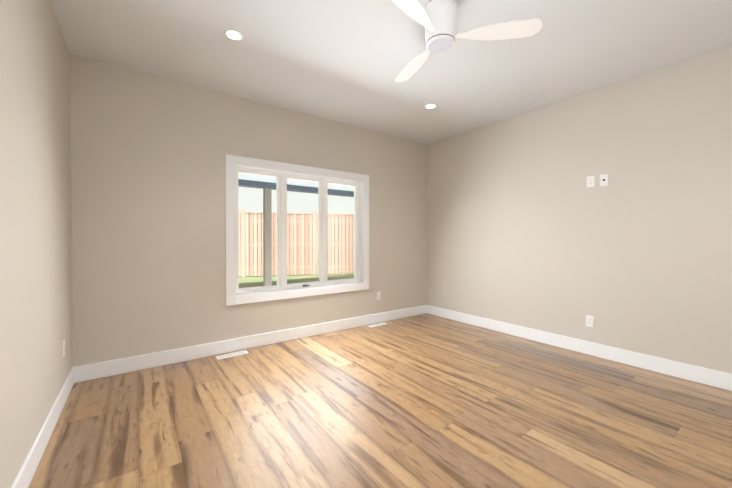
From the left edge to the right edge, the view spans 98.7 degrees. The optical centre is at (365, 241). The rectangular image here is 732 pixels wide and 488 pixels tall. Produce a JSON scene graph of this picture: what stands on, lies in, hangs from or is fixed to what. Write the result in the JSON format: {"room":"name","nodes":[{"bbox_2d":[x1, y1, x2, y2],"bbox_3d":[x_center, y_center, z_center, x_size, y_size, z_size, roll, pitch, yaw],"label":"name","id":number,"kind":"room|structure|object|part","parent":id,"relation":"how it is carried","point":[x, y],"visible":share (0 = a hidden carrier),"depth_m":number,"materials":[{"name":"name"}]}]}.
{"room":"empty bedroom","nodes":[
{"label":"empty bedroom","id":0,"kind":"room"},
{"bbox_2d":[0,0,71,487],"bbox_3d":[-1.250,-0.173,0.790,0.200,2.740,4.780,0,1,-36],"label":"wall","id":1,"kind":"structure","parent":0,"point":[35,257],"depth_m":1.65,"materials":[{"name":"beige paint"}]},
{"bbox_2d":[11,367,78,487],"bbox_3d":[-1.162,1.129,0.863,0.015,0.135,4.380,0,1,-36],"label":"baseboard","id":2,"kind":"structure","parent":1,"relation":"attached to","point":[25,475],"depth_m":1.78,"materials":[{"name":"white paint"}]},
{"bbox_2d":[62,339,64,356],"bbox_3d":[-2.230,0.786,2.322,0.008,0.117,0.072,0,1,-36],"label":"electrical outlet","id":3,"kind":"object","parent":1,"relation":"attached to","point":[63,347],"visible":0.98,"depth_m":2.30,"materials":[{"name":"white plastic"}]},
{"bbox_2d":[70,54,426,366],"bbox_3d":[-0.794,-0.196,3.953,4.260,2.740,0.200,0,1,-36],"label":"wall","id":4,"kind":"structure","parent":0,"point":[148,152],"depth_m":3.10,"materials":[{"name":"beige paint"}]},
{"bbox_2d":[75,305,426,381],"bbox_3d":[-0.729,1.108,3.875,4.200,0.135,0.019,0,1,-36],"label":"baseboard","id":5,"kind":"structure","parent":4,"relation":"attached to","point":[87,372],"depth_m":3.32,"materials":[{"name":"white paint"}]},
{"bbox_2d":[225,154,368,305],"bbox_3d":[-0.768,-0.125,3.936,1.880,1.600,0.179,0,1,-36],"label":"window","id":6,"kind":"structure","parent":4,"relation":"in","point":[281,172],"depth_m":3.80,"materials":[{"name":"white paint"}]},
{"bbox_3d":[-0.792,-0.126,3.969,1.582,1.302,0.006,0,1,-36],"label":"glass","id":7,"kind":"part","parent":6,"relation":"part of","materials":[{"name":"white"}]},
{"bbox_2d":[376,291,380,299],"bbox_3d":[0.181,0.780,4.541,0.072,0.117,0.008,0,1,-36],"label":"electrical outlet","id":8,"kind":"object","parent":4,"relation":"attached to","point":[378,295],"visible":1,"depth_m":4.54,"materials":[{"name":"white plastic"}]},
{"bbox_2d":[28,313,731,487],"bbox_3d":[0.554,1.238,2.112,4.660,0.100,4.780,0,1,-36],"label":"floor","id":9,"kind":"structure","parent":0,"point":[426,400],"depth_m":2.09,"materials":[{"name":"brown wood"}]},
{"bbox_2d":[216,350,247,359],"bbox_3d":[-1.387,1.177,3.266,0.300,0.006,0.105,0,1,-36],"label":"floor vent","id":10,"kind":"object","parent":9,"relation":"in","point":[219,357],"visible":1,"depth_m":3.27,"materials":[{"name":"white metal"}]},
{"bbox_2d":[368,322,386,327],"bbox_3d":[0.160,1.168,4.403,0.300,0.006,0.105,0,1,-36],"label":"floor vent","id":11,"kind":"object","parent":9,"relation":"in","point":[376,325],"visible":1,"depth_m":4.38,"materials":[{"name":"white metal"}]},
{"bbox_2d":[50,0,731,144],"bbox_3d":[0.554,-1.612,2.091,4.660,0.120,4.780,0,1,-36],"label":"ceiling","id":12,"kind":"structure","parent":0,"point":[347,62],"depth_m":2.56,"materials":[{"name":"white paint"}]},
{"bbox_2d":[224,29,243,40],"bbox_3d":[-0.993,-1.550,2.364,0.136,0.006,0.136,0,1,-36],"label":"recessed light","id":13,"kind":"object","parent":12,"relation":"in","point":[234,34],"visible":1,"depth_m":2.36,"materials":[{"name":"white paint"}]},
{"bbox_2d":[425,104,436,108],"bbox_3d":[0.746,-1.559,3.629,0.136,0.006,0.136,0,1,-36],"label":"recessed light","id":14,"kind":"object","parent":12,"relation":"in","point":[429,106],"visible":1,"depth_m":3.63,"materials":[{"name":"white paint"}]},
{"bbox_2d":[392,0,542,81],"bbox_3d":[0.390,-1.414,2.088,1.057,0.277,1.066,0,1,-36],"label":"fan","id":15,"kind":"object","parent":12,"relation":"hanging from","point":[437,19],"visible":1,"depth_m":2.00,"materials":[{"name":"white plastic"}]},
{"bbox_2d":[427,45,731,373],"bbox_3d":[2.357,-0.192,3.413,0.200,2.740,4.780,0,1,-36],"label":"wall","id":16,"kind":"structure","parent":0,"point":[527,227],"depth_m":3.17,"materials":[{"name":"beige paint"}]},
{"bbox_2d":[427,305,731,390],"bbox_3d":[2.270,1.111,3.359,0.015,0.135,4.380,0,1,-36],"label":"baseboard","id":17,"kind":"structure","parent":16,"relation":"attached to","point":[694,373],"depth_m":3.16,"materials":[{"name":"white paint"}]},
{"bbox_2d":[586,315,593,326],"bbox_3d":[2.333,0.829,3.277,0.008,0.117,0.072,0,1,-36],"label":"electrical outlet","id":18,"kind":"object","parent":16,"relation":"attached to","point":[589,321],"visible":1,"depth_m":3.28,"materials":[{"name":"white plastic"}]},
{"bbox_2d":[587,176,594,187],"bbox_3d":[2.333,-0.621,3.267,0.008,0.117,0.072,0,1,-36],"label":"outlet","id":19,"kind":"object","parent":16,"relation":"attached to","point":[590,181],"visible":1,"depth_m":3.26,"materials":[{"name":"white plastic"}]},
{"bbox_2d":[600,174,608,185],"bbox_3d":[2.401,-0.620,3.172,0.008,0.117,0.072,0,1,-36],"label":"outlet","id":20,"kind":"object","parent":16,"relation":"attached to","point":[604,179],"visible":1,"depth_m":3.17,"materials":[{"name":"white plastic"}]},
{"label":"outside","id":21,"kind":"structure","parent":0,"visible":0},
{"bbox_2d":[239,261,353,287],"bbox_3d":[-0.631,1.274,17.883,80.000,0.200,90.000,0,1,-36],"label":"ground","id":22,"kind":"structure","parent":21,"point":[257,280],"depth_m":10.44,"materials":[{"name":"green plant"}]},
{"bbox_2d":[263,188,271,285],"bbox_3d":[0.041,0.042,8.409,5.530,2.402,0.140,0,1,-36],"label":"support","id":23,"kind":"object","parent":22,"relation":"on","point":[267,251],"depth_m":6.77,"materials":[{"name":"grey wood"}]},
{"bbox_2d":[238,179,353,196],"bbox_3d":[-1.556,-1.227,7.237,14.000,0.145,0.200,0,1,-36],"label":"beam","id":24,"kind":"structure","parent":23,"relation":"on","point":[256,184],"depth_m":7.09,"materials":[{"name":"grey wood"}]},
{"bbox_2d":[238,173,353,190],"bbox_3d":[-0.729,-1.351,6.100,14.000,0.180,3.210,0,1,-36],"label":"porch roof","id":25,"kind":"structure","parent":24,"relation":"on","point":[273,180],"depth_m":6.63,"materials":[{"name":"white paint"}]},
{"bbox_2d":[238,209,353,276],"bbox_3d":[-0.288,0.053,11.846,18.020,2.330,0.150,0,0,-14],"label":"fence","id":26,"kind":"object","parent":22,"relation":"on","point":[347,226],"depth_m":11.28,"materials":[{"name":"brown wood"}]},
{"bbox_2d":[238,186,353,260],"bbox_3d":[-2.204,-3.356,26.812,54.000,8.931,13.656,0,1,-36],"label":"sky","id":27,"kind":"structure","parent":22,"relation":"on","point":[333,208],"depth_m":17.91,"materials":[{"name":"white"}]}
]}

